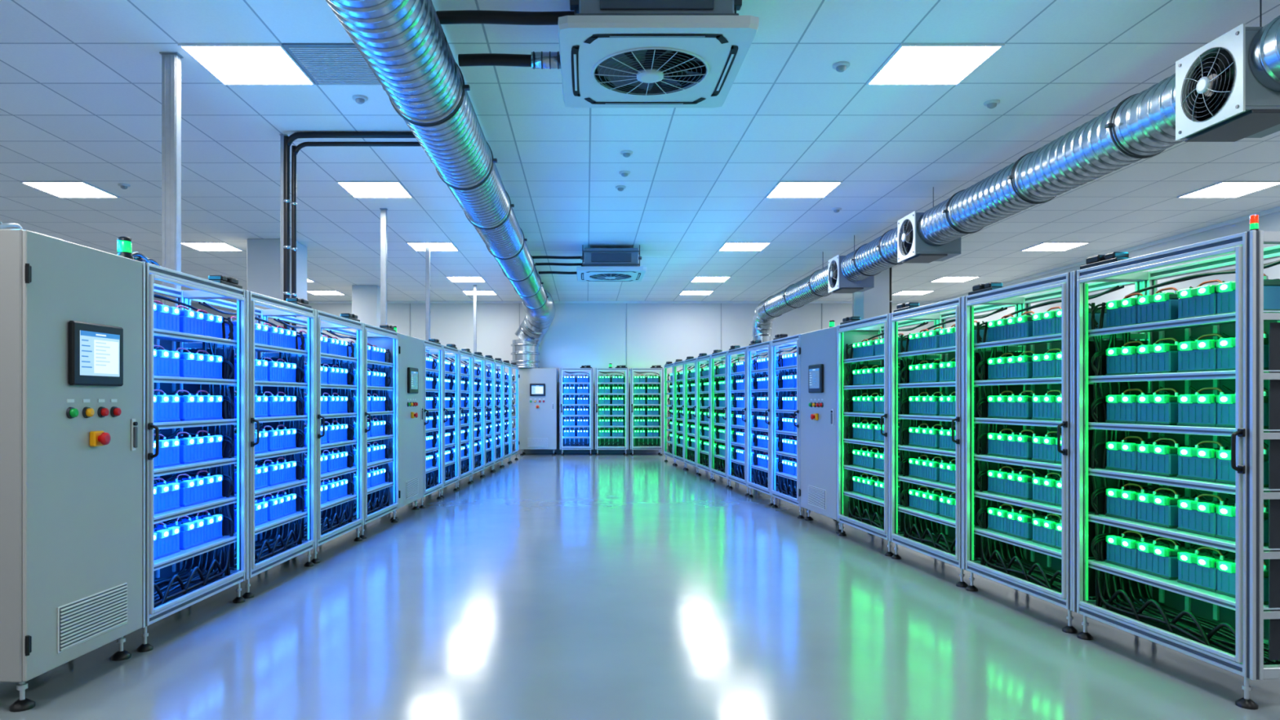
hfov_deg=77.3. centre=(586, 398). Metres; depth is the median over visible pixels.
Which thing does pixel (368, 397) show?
battery
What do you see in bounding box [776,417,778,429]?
battery
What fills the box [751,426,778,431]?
shelf
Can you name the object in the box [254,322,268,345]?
battery
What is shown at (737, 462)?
shelf
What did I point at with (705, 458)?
rack
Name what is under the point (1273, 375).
shelf
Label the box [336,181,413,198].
recessed light
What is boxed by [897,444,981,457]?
shelf
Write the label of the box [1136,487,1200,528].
battery
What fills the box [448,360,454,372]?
battery
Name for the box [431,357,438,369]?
battery
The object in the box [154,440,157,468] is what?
battery
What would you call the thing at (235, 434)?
battery
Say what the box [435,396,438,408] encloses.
battery
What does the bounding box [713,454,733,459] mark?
shelf
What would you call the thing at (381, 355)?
battery
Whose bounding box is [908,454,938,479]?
battery
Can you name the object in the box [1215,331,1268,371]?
battery
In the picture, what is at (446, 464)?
shelf
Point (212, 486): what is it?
battery
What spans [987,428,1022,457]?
battery
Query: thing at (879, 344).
battery
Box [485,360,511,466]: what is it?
rack
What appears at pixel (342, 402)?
battery
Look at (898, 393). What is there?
battery
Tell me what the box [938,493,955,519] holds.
battery
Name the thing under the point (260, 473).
battery
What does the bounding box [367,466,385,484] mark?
battery
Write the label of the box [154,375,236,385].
shelf
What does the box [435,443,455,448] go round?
shelf
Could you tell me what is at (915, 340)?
battery
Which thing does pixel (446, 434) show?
battery
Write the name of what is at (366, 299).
column
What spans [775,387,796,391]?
shelf
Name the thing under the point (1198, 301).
battery
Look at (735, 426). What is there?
shelf
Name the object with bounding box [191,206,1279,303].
trim
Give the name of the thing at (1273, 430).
shelf
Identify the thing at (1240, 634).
rack
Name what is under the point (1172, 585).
shelf
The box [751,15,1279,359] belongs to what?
ventilation duct
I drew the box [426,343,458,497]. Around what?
rack
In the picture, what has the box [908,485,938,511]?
battery
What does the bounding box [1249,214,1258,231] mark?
beacon light
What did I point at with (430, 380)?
battery
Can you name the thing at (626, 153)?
smoke detector
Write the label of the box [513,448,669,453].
baseboard
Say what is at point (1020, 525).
battery
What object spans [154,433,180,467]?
battery
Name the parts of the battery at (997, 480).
lid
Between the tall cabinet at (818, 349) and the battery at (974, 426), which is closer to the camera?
the battery at (974, 426)
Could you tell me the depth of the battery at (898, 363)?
6.65 m
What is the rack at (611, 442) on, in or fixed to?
on the floor
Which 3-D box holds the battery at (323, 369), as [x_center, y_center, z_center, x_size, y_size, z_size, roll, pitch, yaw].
[-2.292,-0.212,6.685,0.186,0.183,0.214,0,0,3]
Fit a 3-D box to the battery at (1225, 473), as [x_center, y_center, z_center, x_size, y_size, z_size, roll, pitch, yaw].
[2.939,0.288,3.518,0.186,0.183,0.210,0,0,-5]
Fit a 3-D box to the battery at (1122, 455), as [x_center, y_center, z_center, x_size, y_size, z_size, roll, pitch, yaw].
[2.880,0.288,4.194,0.186,0.183,0.210,0,0,-5]
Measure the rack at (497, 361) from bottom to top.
2.067 m
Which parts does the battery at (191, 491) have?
lid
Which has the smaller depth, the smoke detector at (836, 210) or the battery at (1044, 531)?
the battery at (1044, 531)
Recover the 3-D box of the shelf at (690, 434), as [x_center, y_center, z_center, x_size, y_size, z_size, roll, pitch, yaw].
[2.051,0.646,14.139,0.372,0.036,0.944,0,0,-5]
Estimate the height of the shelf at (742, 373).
0.036 m
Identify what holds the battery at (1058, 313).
on the rack at (1042, 571)
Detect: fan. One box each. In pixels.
[828,235,874,293]
[897,186,960,262]
[1175,0,1279,142]
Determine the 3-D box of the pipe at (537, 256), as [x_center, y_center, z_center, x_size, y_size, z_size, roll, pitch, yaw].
[-0.466,-2.150,12.150,0.800,0.050,0.041,0,0,0]
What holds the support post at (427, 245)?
on the floor
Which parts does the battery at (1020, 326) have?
lid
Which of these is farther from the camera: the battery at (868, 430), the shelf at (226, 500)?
the battery at (868, 430)
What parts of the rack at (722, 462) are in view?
door, handle, panel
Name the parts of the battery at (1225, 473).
lid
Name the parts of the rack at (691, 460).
door, panel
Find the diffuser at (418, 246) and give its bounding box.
[408,243,457,250]
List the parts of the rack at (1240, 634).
door, panel, handle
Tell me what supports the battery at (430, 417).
on the rack at (429, 477)
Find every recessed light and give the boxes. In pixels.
[19,181,119,198]
[177,43,315,84]
[181,241,243,251]
[306,290,345,294]
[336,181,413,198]
[406,241,458,251]
[445,275,485,281]
[462,290,497,294]
[679,290,714,294]
[690,275,730,281]
[718,241,771,251]
[765,181,842,198]
[866,43,1004,84]
[891,290,934,294]
[929,275,980,281]
[1020,241,1090,251]
[1176,181,1279,198]
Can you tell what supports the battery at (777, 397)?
on the rack at (762, 474)
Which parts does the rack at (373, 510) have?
panel, handle, door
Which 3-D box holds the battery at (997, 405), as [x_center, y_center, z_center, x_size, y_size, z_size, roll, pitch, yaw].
[2.787,0.038,5.274,0.186,0.183,0.210,0,0,-5]
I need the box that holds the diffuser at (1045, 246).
[1024,243,1085,250]
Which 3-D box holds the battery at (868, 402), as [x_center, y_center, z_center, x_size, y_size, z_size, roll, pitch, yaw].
[2.618,0.038,7.222,0.186,0.183,0.210,0,0,-5]
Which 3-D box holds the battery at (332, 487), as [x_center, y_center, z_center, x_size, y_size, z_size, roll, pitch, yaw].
[-2.276,0.788,6.942,0.186,0.183,0.214,0,0,3]
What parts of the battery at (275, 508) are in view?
lid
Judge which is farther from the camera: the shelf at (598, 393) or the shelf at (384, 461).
the shelf at (598, 393)
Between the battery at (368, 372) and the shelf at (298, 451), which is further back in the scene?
the battery at (368, 372)
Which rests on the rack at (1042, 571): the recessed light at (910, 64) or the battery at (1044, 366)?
the battery at (1044, 366)
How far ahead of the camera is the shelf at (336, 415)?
6.95 m
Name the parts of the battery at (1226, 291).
lid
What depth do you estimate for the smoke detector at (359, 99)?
6.12 m
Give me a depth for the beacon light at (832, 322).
8.03 m
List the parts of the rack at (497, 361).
panel, door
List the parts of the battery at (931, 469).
lid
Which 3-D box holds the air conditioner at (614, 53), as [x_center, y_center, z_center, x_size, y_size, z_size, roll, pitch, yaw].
[0.370,-2.093,4.650,1.040,0.454,1.140,0,0,0]
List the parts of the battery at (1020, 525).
lid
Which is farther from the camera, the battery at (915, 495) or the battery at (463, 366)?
the battery at (463, 366)
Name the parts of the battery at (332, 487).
lid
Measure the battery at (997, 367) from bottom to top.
0.183 m
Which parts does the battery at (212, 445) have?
lid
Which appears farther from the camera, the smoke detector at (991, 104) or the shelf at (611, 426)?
the shelf at (611, 426)
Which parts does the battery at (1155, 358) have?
lid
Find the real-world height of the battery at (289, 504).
0.183 m
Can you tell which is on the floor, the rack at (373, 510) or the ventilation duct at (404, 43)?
the rack at (373, 510)
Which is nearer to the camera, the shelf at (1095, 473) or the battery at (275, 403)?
the shelf at (1095, 473)
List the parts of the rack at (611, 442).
panel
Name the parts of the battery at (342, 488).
lid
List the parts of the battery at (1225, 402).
lid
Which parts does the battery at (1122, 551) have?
lid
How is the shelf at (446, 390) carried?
attached to the rack at (447, 470)
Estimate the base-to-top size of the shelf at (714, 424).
0.036 m
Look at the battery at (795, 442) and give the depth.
9.06 m
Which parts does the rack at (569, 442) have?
panel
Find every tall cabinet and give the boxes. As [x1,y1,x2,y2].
[0,228,142,711]
[367,333,422,520]
[518,368,557,455]
[798,325,878,533]
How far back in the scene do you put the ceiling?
7.37 m
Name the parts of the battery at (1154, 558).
lid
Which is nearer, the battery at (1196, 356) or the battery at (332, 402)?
the battery at (1196, 356)
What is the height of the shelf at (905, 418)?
0.036 m
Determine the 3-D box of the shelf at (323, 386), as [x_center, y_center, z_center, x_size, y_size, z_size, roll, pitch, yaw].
[-2.314,-0.104,6.826,0.372,0.036,1.040,0,0,3]
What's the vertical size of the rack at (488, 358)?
2.067 m
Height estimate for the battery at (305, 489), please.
0.183 m
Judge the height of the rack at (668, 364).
2.067 m
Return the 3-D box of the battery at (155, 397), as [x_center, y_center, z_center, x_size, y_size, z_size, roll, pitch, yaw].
[-2.438,0.038,4.272,0.186,0.183,0.214,0,0,3]
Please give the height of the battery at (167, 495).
0.183 m
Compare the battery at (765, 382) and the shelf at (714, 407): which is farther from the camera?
the shelf at (714, 407)
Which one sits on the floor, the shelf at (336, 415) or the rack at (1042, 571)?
the rack at (1042, 571)
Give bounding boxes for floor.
[0,453,1279,719]
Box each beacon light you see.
[116,236,133,259]
[829,320,834,327]
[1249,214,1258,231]
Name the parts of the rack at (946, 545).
door, handle, panel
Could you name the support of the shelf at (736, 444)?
attached to the rack at (740, 468)
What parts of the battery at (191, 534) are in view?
lid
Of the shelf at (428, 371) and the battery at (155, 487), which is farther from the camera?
the shelf at (428, 371)
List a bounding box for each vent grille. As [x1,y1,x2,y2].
[57,582,127,653]
[405,477,417,499]
[808,484,826,510]
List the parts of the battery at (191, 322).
lid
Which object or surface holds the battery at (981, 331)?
on the rack at (946, 545)
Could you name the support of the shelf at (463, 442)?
attached to the rack at (463, 464)
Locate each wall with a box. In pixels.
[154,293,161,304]
[191,303,939,448]
[939,211,1279,328]
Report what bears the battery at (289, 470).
on the rack at (264, 555)
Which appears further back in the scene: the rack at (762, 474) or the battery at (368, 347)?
the rack at (762, 474)
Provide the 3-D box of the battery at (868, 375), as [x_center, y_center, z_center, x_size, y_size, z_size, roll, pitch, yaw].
[2.618,-0.212,7.222,0.186,0.183,0.210,0,0,-5]
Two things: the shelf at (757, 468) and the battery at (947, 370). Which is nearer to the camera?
the battery at (947, 370)
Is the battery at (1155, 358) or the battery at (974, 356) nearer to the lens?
the battery at (1155, 358)
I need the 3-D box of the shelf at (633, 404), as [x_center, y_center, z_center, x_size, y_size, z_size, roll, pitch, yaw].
[1.385,0.146,18.522,0.710,0.036,0.372,0,0,0]
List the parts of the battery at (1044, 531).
lid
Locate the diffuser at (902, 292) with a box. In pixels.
[893,291,930,294]
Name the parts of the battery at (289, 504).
lid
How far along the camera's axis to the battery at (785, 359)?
9.42 m
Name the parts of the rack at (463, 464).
panel, handle, door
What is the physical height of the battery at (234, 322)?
0.183 m
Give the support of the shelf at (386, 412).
attached to the rack at (373, 510)
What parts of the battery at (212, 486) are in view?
lid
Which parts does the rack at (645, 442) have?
panel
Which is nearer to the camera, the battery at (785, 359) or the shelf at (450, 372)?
the battery at (785, 359)
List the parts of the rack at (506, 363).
panel, door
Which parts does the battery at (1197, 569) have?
lid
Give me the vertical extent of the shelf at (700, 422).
0.036 m
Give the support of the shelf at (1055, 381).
attached to the rack at (1042, 571)
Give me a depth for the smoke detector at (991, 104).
6.21 m
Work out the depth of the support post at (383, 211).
9.73 m
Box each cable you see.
[131,251,151,263]
[147,257,160,266]
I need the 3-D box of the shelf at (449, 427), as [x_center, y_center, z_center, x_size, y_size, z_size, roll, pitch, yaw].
[-2.067,0.396,10.893,0.372,0.036,0.902,0,0,3]
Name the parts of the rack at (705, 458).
door, panel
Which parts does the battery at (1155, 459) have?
lid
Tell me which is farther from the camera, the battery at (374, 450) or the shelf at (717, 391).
the shelf at (717, 391)
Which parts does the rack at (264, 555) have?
panel, handle, door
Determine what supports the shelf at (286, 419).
attached to the rack at (264, 555)
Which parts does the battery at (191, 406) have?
lid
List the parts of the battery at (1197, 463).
lid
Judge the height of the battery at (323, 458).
0.183 m
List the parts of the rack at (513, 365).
panel, door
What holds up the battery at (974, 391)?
on the rack at (946, 545)
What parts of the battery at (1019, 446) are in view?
lid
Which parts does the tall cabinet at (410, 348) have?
door, handle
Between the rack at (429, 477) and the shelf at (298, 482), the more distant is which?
the rack at (429, 477)
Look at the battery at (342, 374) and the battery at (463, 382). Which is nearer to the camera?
the battery at (342, 374)
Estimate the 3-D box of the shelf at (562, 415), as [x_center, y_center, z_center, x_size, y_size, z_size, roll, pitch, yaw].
[-0.235,0.396,18.522,0.710,0.036,0.372,0,0,0]
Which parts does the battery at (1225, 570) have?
lid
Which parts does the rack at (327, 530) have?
panel, handle, door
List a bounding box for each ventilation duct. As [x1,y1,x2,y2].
[325,0,555,368]
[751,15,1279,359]
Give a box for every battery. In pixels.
[154,300,180,332]
[154,302,157,328]
[154,344,180,377]
[154,349,157,375]
[154,389,180,422]
[154,395,157,422]
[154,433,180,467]
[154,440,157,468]
[154,477,180,513]
[154,486,157,514]
[154,522,180,559]
[154,533,157,559]
[157,473,204,506]
[157,515,204,550]
[166,431,204,463]
[174,389,204,421]
[175,347,204,377]
[176,305,204,335]
[179,510,222,542]
[182,470,222,502]
[186,430,222,461]
[195,309,222,338]
[195,349,222,378]
[195,390,222,419]
[221,315,236,340]
[234,353,236,379]
[234,391,236,417]
[234,427,236,456]
[234,463,268,489]
[234,464,236,493]
[234,498,268,526]
[234,502,236,532]
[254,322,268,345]
[254,357,268,381]
[254,392,268,417]
[254,428,268,453]
[256,493,284,520]
[257,459,284,486]
[259,425,284,451]
[262,356,284,382]
[262,391,284,416]
[263,323,284,347]
[266,424,296,449]
[266,457,296,483]
[266,490,296,516]
[275,391,296,416]
[276,325,296,349]
[276,358,296,382]
[297,330,306,351]
[304,361,306,382]
[304,392,306,414]
[304,422,306,446]
[304,453,306,477]
[304,455,327,474]
[304,484,306,508]
[304,484,327,503]
[305,426,327,444]
[320,336,327,353]
[320,366,327,383]
[320,396,327,413]
[320,421,338,443]
[320,449,338,471]
[320,479,338,501]
[321,392,338,413]
[322,334,338,355]
[322,364,338,384]
[324,420,347,441]
[324,448,347,469]
[324,476,347,497]
[331,392,347,413]
[332,337,347,356]
[332,364,347,384]
[348,340,356,358]
[353,368,356,385]
[353,394,356,412]
[353,420,356,439]
[353,446,356,466]
[353,472,356,493]
[355,395,370,412]
[355,421,370,437]
[355,447,370,462]
[355,472,370,488]
[367,343,378,360]
[367,345,370,359]
[367,368,378,386]
[367,371,370,386]
[367,393,378,411]
[367,417,378,436]
[367,417,385,435]
[367,441,385,460]
[367,443,378,462]
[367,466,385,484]
[367,467,378,487]
[372,393,385,411]
[373,345,385,362]
[373,368,385,386]
[426,356,429,368]
[426,377,429,388]
[426,396,429,408]
[426,416,432,428]
[426,417,429,428]
[426,435,432,448]
[426,436,429,448]
[426,455,432,467]
[426,456,429,468]
[428,357,432,368]
[428,377,432,388]
[428,396,432,408]
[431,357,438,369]
[435,377,438,389]
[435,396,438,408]
[435,415,438,427]
[435,434,438,446]
[435,451,447,462]
[435,453,438,465]
[436,433,447,444]
[437,432,449,444]
[437,450,449,462]
[444,378,447,389]
[445,414,449,426]
[446,361,449,371]
[446,379,449,389]
[446,397,449,408]
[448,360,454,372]
[461,364,464,373]
[461,380,464,390]
[461,397,464,407]
[756,356,766,369]
[756,375,766,389]
[756,395,766,408]
[756,413,764,427]
[756,433,768,447]
[756,452,768,466]
[761,357,768,368]
[761,377,768,389]
[761,396,768,408]
[761,416,768,428]
[761,435,768,448]
[761,455,768,467]
[776,354,782,367]
[776,376,778,388]
[776,396,778,408]
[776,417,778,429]
[776,437,778,450]
[776,457,778,471]
[782,352,793,366]
[782,373,793,388]
[782,394,793,409]
[782,415,796,431]
[782,436,796,452]
[782,457,796,473]
[787,351,796,366]
[787,373,796,387]
[787,395,796,409]
[787,416,796,431]
[787,437,796,453]
[787,459,796,475]
[794,352,796,364]
[794,374,796,387]
[794,396,796,409]
[794,440,796,453]
[794,462,796,475]
[852,338,868,358]
[852,365,868,385]
[852,392,868,413]
[852,419,875,439]
[852,446,875,466]
[852,473,876,493]
[862,337,878,357]
[862,364,879,385]
[862,392,879,413]
[862,420,883,440]
[862,448,883,469]
[862,475,883,497]
[874,338,884,355]
[874,366,884,384]
[874,395,884,413]
[874,423,898,442]
[874,452,899,471]
[874,480,899,500]
[897,333,909,352]
[897,363,899,383]
[897,392,899,413]
[897,422,899,444]
[897,451,899,474]
[897,480,899,504]
[908,328,928,351]
[908,360,928,382]
[908,391,928,415]
[908,423,936,447]
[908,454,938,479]
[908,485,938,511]
[921,326,942,350]
[921,359,943,382]
[921,391,943,415]
[921,424,949,448]
[921,456,955,481]
[921,488,955,515]
[938,324,955,347]
[938,357,955,382]
[938,391,955,416]
[938,425,955,450]
[938,458,955,485]
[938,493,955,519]
[954,320,988,346]
[954,355,974,381]
[954,391,974,417]
[954,426,974,453]
[954,461,974,488]
[954,497,974,524]
[987,314,1013,342]
[987,352,1014,380]
[987,390,1014,418]
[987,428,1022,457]
[987,466,1026,495]
[987,503,1029,534]
[1006,311,1034,339]
[1006,351,1035,379]
[1006,390,1035,419]
[1006,429,1044,459]
[1006,468,1052,499]
[1006,507,1052,540]
[1031,306,1061,337]
[1031,348,1061,378]
[1031,389,1061,420]
[1031,431,1061,462]
[1031,472,1061,505]
[1031,513,1061,547]
[1054,352,1061,377]
[1054,395,1061,421]
[1054,438,1061,463]
[1054,480,1061,506]
[1054,523,1061,549]
[1055,305,1106,333]
[1105,293,1142,328]
[1105,340,1144,375]
[1105,388,1145,423]
[1105,435,1152,472]
[1105,483,1162,521]
[1105,530,1164,570]
[1136,287,1178,324]
[1136,337,1178,373]
[1136,387,1178,425]
[1136,437,1189,476]
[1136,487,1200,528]
[1136,537,1200,579]
[1177,279,1222,319]
[1177,333,1224,372]
[1177,386,1224,426]
[1177,440,1231,482]
[1177,493,1235,537]
[1177,546,1235,592]
[1215,273,1279,315]
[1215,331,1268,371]
[1215,388,1268,428]
[1215,446,1268,487]
[1215,503,1268,546]
[1215,560,1268,604]
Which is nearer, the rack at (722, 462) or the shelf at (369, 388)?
the shelf at (369, 388)
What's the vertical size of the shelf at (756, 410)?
0.036 m
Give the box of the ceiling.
[0,0,1279,301]
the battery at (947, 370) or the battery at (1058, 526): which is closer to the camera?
the battery at (1058, 526)
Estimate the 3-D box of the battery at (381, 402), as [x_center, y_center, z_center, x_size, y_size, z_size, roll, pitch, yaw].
[-2.196,0.038,8.257,0.186,0.183,0.214,0,0,3]
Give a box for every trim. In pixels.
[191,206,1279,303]
[409,303,822,367]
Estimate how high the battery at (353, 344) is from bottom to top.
0.183 m
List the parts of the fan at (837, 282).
plate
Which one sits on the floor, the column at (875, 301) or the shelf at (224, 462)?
the column at (875, 301)
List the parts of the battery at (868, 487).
lid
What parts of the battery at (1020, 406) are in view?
lid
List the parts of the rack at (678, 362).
door, panel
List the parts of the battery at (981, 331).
lid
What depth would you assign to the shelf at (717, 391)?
12.33 m
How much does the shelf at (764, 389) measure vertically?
0.036 m
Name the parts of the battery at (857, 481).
lid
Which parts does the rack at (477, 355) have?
panel, door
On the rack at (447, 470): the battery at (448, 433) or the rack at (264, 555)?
the battery at (448, 433)
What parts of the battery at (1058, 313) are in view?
lid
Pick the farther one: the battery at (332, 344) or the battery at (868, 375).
the battery at (868, 375)
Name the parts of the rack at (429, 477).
handle, panel, door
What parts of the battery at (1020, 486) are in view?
lid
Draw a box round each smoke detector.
[117,183,129,189]
[351,94,368,103]
[615,185,626,191]
[618,170,630,177]
[620,150,632,157]
[831,207,841,213]
[832,61,849,72]
[983,99,999,108]
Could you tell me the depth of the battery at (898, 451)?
6.65 m
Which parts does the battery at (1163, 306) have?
lid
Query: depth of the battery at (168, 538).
4.48 m
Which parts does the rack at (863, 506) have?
door, handle, panel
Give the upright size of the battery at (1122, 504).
0.183 m
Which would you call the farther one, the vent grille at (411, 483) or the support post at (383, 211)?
the support post at (383, 211)
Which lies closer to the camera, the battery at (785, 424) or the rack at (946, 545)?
the rack at (946, 545)
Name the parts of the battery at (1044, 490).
lid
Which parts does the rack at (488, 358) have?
panel, door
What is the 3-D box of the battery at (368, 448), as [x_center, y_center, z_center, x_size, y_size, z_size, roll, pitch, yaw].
[-2.225,0.538,7.784,0.186,0.183,0.214,0,0,3]
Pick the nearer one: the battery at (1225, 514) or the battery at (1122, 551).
the battery at (1225, 514)
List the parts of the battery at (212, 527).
lid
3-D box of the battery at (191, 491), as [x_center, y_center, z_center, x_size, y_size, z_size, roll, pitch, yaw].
[-2.410,0.538,4.745,0.186,0.183,0.214,0,0,3]
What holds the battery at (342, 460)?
on the rack at (327, 530)
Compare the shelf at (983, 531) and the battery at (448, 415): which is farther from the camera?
the battery at (448, 415)
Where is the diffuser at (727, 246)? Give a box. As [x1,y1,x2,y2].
[720,243,768,250]
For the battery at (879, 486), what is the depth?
6.97 m
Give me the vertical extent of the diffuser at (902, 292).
0.001 m
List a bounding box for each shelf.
[154,328,236,346]
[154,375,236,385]
[154,418,236,429]
[154,457,236,476]
[154,496,236,524]
[154,535,236,570]
[189,342,307,355]
[228,511,307,534]
[230,479,307,497]
[231,447,307,460]
[234,415,307,422]
[254,380,307,387]
[267,351,356,361]
[300,494,356,511]
[302,440,356,449]
[302,466,356,480]
[304,412,356,418]
[320,383,356,389]
[322,359,393,366]
[353,410,393,415]
[353,434,393,442]
[353,457,393,468]
[354,481,393,494]
[367,386,393,390]
[426,368,439,373]
[426,388,439,391]
[426,408,439,412]
[426,427,439,432]
[426,447,439,453]
[426,466,439,473]
[433,373,469,377]
[435,407,455,410]
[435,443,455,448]
[435,460,455,466]
[436,425,455,429]
[444,370,455,374]
[444,389,455,392]
[452,439,469,444]
[453,422,469,426]
[453,455,469,461]
[465,421,481,424]
[466,451,481,456]
[467,436,481,440]
[562,382,589,383]
[562,393,589,395]
[562,404,589,405]
[562,414,589,416]
[562,425,589,427]
[562,435,589,438]
[598,382,624,383]
[598,393,624,395]
[598,404,624,405]
[598,414,624,416]
[598,425,624,427]
[598,435,624,438]
[633,382,660,383]
[633,393,660,395]
[633,404,660,405]
[633,414,660,416]
[633,425,660,427]
[633,435,660,438]
[686,433,702,436]
[686,446,701,450]
[699,375,708,378]
[699,391,708,393]
[699,421,715,424]
[699,435,715,439]
[699,450,715,454]
[713,373,724,377]
[713,390,724,393]
[713,406,724,409]
[713,422,724,426]
[713,438,724,443]
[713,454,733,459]
[730,371,744,375]
[730,389,744,392]
[730,407,744,410]
[730,424,744,428]
[730,441,744,447]
[730,459,754,465]
[751,368,796,373]
[751,388,768,391]
[751,408,778,412]
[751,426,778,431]
[751,445,779,452]
[751,465,779,472]
[775,364,796,370]
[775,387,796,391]
[775,408,796,413]
[775,430,796,435]
[775,451,796,458]
[775,471,796,480]
[843,354,934,363]
[843,384,884,389]
[843,412,899,417]
[843,438,899,447]
[843,464,902,477]
[843,490,902,506]
[897,345,1016,357]
[897,381,955,387]
[897,414,979,422]
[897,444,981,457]
[897,475,979,492]
[897,506,979,528]
[973,332,1137,349]
[973,377,1061,386]
[973,417,1061,427]
[973,454,1095,471]
[973,490,1094,515]
[973,527,1094,559]
[1088,310,1279,337]
[1088,369,1279,382]
[1088,422,1279,436]
[1088,467,1279,494]
[1088,513,1279,552]
[1088,559,1279,610]
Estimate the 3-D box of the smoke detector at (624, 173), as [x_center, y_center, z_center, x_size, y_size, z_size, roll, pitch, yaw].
[0.389,-2.297,8.168,0.116,0.045,0.116,0,0,0]
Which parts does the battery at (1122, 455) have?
lid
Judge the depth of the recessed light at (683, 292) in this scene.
17.39 m
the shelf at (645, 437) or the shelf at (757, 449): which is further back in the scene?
the shelf at (645, 437)
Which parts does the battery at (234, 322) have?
lid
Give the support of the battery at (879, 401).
on the rack at (863, 506)
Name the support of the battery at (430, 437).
on the rack at (429, 477)
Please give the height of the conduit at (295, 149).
3.561 m
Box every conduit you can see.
[0,220,22,229]
[283,131,415,329]
[291,142,421,331]
[889,267,892,313]
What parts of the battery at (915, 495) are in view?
lid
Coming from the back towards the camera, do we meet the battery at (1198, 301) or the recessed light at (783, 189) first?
the recessed light at (783, 189)
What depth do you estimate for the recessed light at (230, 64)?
5.50 m
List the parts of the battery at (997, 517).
lid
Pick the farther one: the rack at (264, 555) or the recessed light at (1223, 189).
the recessed light at (1223, 189)
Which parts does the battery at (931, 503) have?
lid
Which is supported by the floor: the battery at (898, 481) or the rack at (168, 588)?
the rack at (168, 588)
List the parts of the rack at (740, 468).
door, handle, panel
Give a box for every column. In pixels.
[247,239,306,334]
[351,284,380,343]
[853,267,889,325]
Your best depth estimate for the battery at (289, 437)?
6.04 m
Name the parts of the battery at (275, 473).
lid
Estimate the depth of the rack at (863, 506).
7.37 m
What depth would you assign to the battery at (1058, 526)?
4.66 m
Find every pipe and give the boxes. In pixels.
[435,9,574,25]
[457,51,560,69]
[532,255,580,258]
[535,262,582,266]
[538,271,577,274]
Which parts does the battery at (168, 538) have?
lid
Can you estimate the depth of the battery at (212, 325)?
4.95 m
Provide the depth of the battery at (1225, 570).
3.54 m
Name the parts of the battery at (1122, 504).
lid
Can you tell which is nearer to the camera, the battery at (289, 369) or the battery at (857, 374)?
the battery at (289, 369)
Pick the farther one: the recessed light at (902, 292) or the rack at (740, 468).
the recessed light at (902, 292)
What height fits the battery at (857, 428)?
0.183 m
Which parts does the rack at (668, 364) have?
door, panel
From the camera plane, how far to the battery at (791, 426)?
9.22 m
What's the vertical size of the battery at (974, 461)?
0.183 m
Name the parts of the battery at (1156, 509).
lid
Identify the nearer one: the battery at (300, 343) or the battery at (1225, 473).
the battery at (1225, 473)
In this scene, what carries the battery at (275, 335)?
on the rack at (264, 555)
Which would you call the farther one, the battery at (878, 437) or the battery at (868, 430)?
the battery at (868, 430)
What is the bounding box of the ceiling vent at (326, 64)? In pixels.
[282,43,381,84]
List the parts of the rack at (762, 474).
door, handle, panel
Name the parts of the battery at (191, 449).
lid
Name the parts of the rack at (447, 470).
panel, door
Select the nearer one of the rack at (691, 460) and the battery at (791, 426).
the battery at (791, 426)
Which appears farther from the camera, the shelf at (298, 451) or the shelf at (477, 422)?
the shelf at (477, 422)
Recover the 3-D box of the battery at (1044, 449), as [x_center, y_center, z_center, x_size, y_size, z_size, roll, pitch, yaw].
[2.827,0.288,4.810,0.186,0.183,0.210,0,0,-5]
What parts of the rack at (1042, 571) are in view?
door, panel, handle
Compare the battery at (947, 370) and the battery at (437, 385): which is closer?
the battery at (947, 370)
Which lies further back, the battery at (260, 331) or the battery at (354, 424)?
the battery at (354, 424)
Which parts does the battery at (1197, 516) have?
lid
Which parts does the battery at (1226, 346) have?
lid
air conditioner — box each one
[557,0,759,107]
[576,244,646,281]
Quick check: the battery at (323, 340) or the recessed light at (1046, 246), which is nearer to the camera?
the battery at (323, 340)
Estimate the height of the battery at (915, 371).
0.183 m
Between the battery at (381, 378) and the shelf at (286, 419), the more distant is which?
the battery at (381, 378)
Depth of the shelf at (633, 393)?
18.34 m
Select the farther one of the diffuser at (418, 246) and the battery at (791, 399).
the diffuser at (418, 246)
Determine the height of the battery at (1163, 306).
0.183 m
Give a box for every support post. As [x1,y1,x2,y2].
[159,52,183,306]
[279,133,288,328]
[379,208,387,324]
[425,243,430,349]
[473,284,476,367]
[852,293,853,316]
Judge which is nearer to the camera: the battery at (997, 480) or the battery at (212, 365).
the battery at (212, 365)
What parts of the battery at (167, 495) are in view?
lid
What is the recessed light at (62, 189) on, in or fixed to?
in the ceiling
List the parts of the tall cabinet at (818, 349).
door, handle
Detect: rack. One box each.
[136,261,248,652]
[186,290,315,598]
[264,309,363,563]
[320,323,398,538]
[418,338,442,508]
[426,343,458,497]
[431,348,472,489]
[446,351,484,482]
[461,355,494,476]
[474,358,503,471]
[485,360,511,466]
[496,362,518,462]
[560,365,593,455]
[595,365,628,455]
[629,365,663,455]
[663,361,693,465]
[673,359,706,469]
[684,356,719,474]
[696,353,736,480]
[710,349,755,487]
[727,345,777,496]
[746,340,796,506]
[770,333,804,518]
[836,313,937,556]
[889,296,1019,587]
[963,271,1142,633]
[1072,230,1279,709]
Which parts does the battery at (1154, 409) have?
lid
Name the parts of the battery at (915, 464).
lid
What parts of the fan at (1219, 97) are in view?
plate, hanger rod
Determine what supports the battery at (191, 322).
on the rack at (168, 588)
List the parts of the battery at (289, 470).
lid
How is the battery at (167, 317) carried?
on the rack at (168, 588)
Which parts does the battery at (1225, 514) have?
lid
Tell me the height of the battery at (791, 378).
0.179 m
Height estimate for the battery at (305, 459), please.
0.183 m
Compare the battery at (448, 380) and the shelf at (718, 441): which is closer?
the battery at (448, 380)
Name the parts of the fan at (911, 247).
plate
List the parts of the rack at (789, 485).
panel, handle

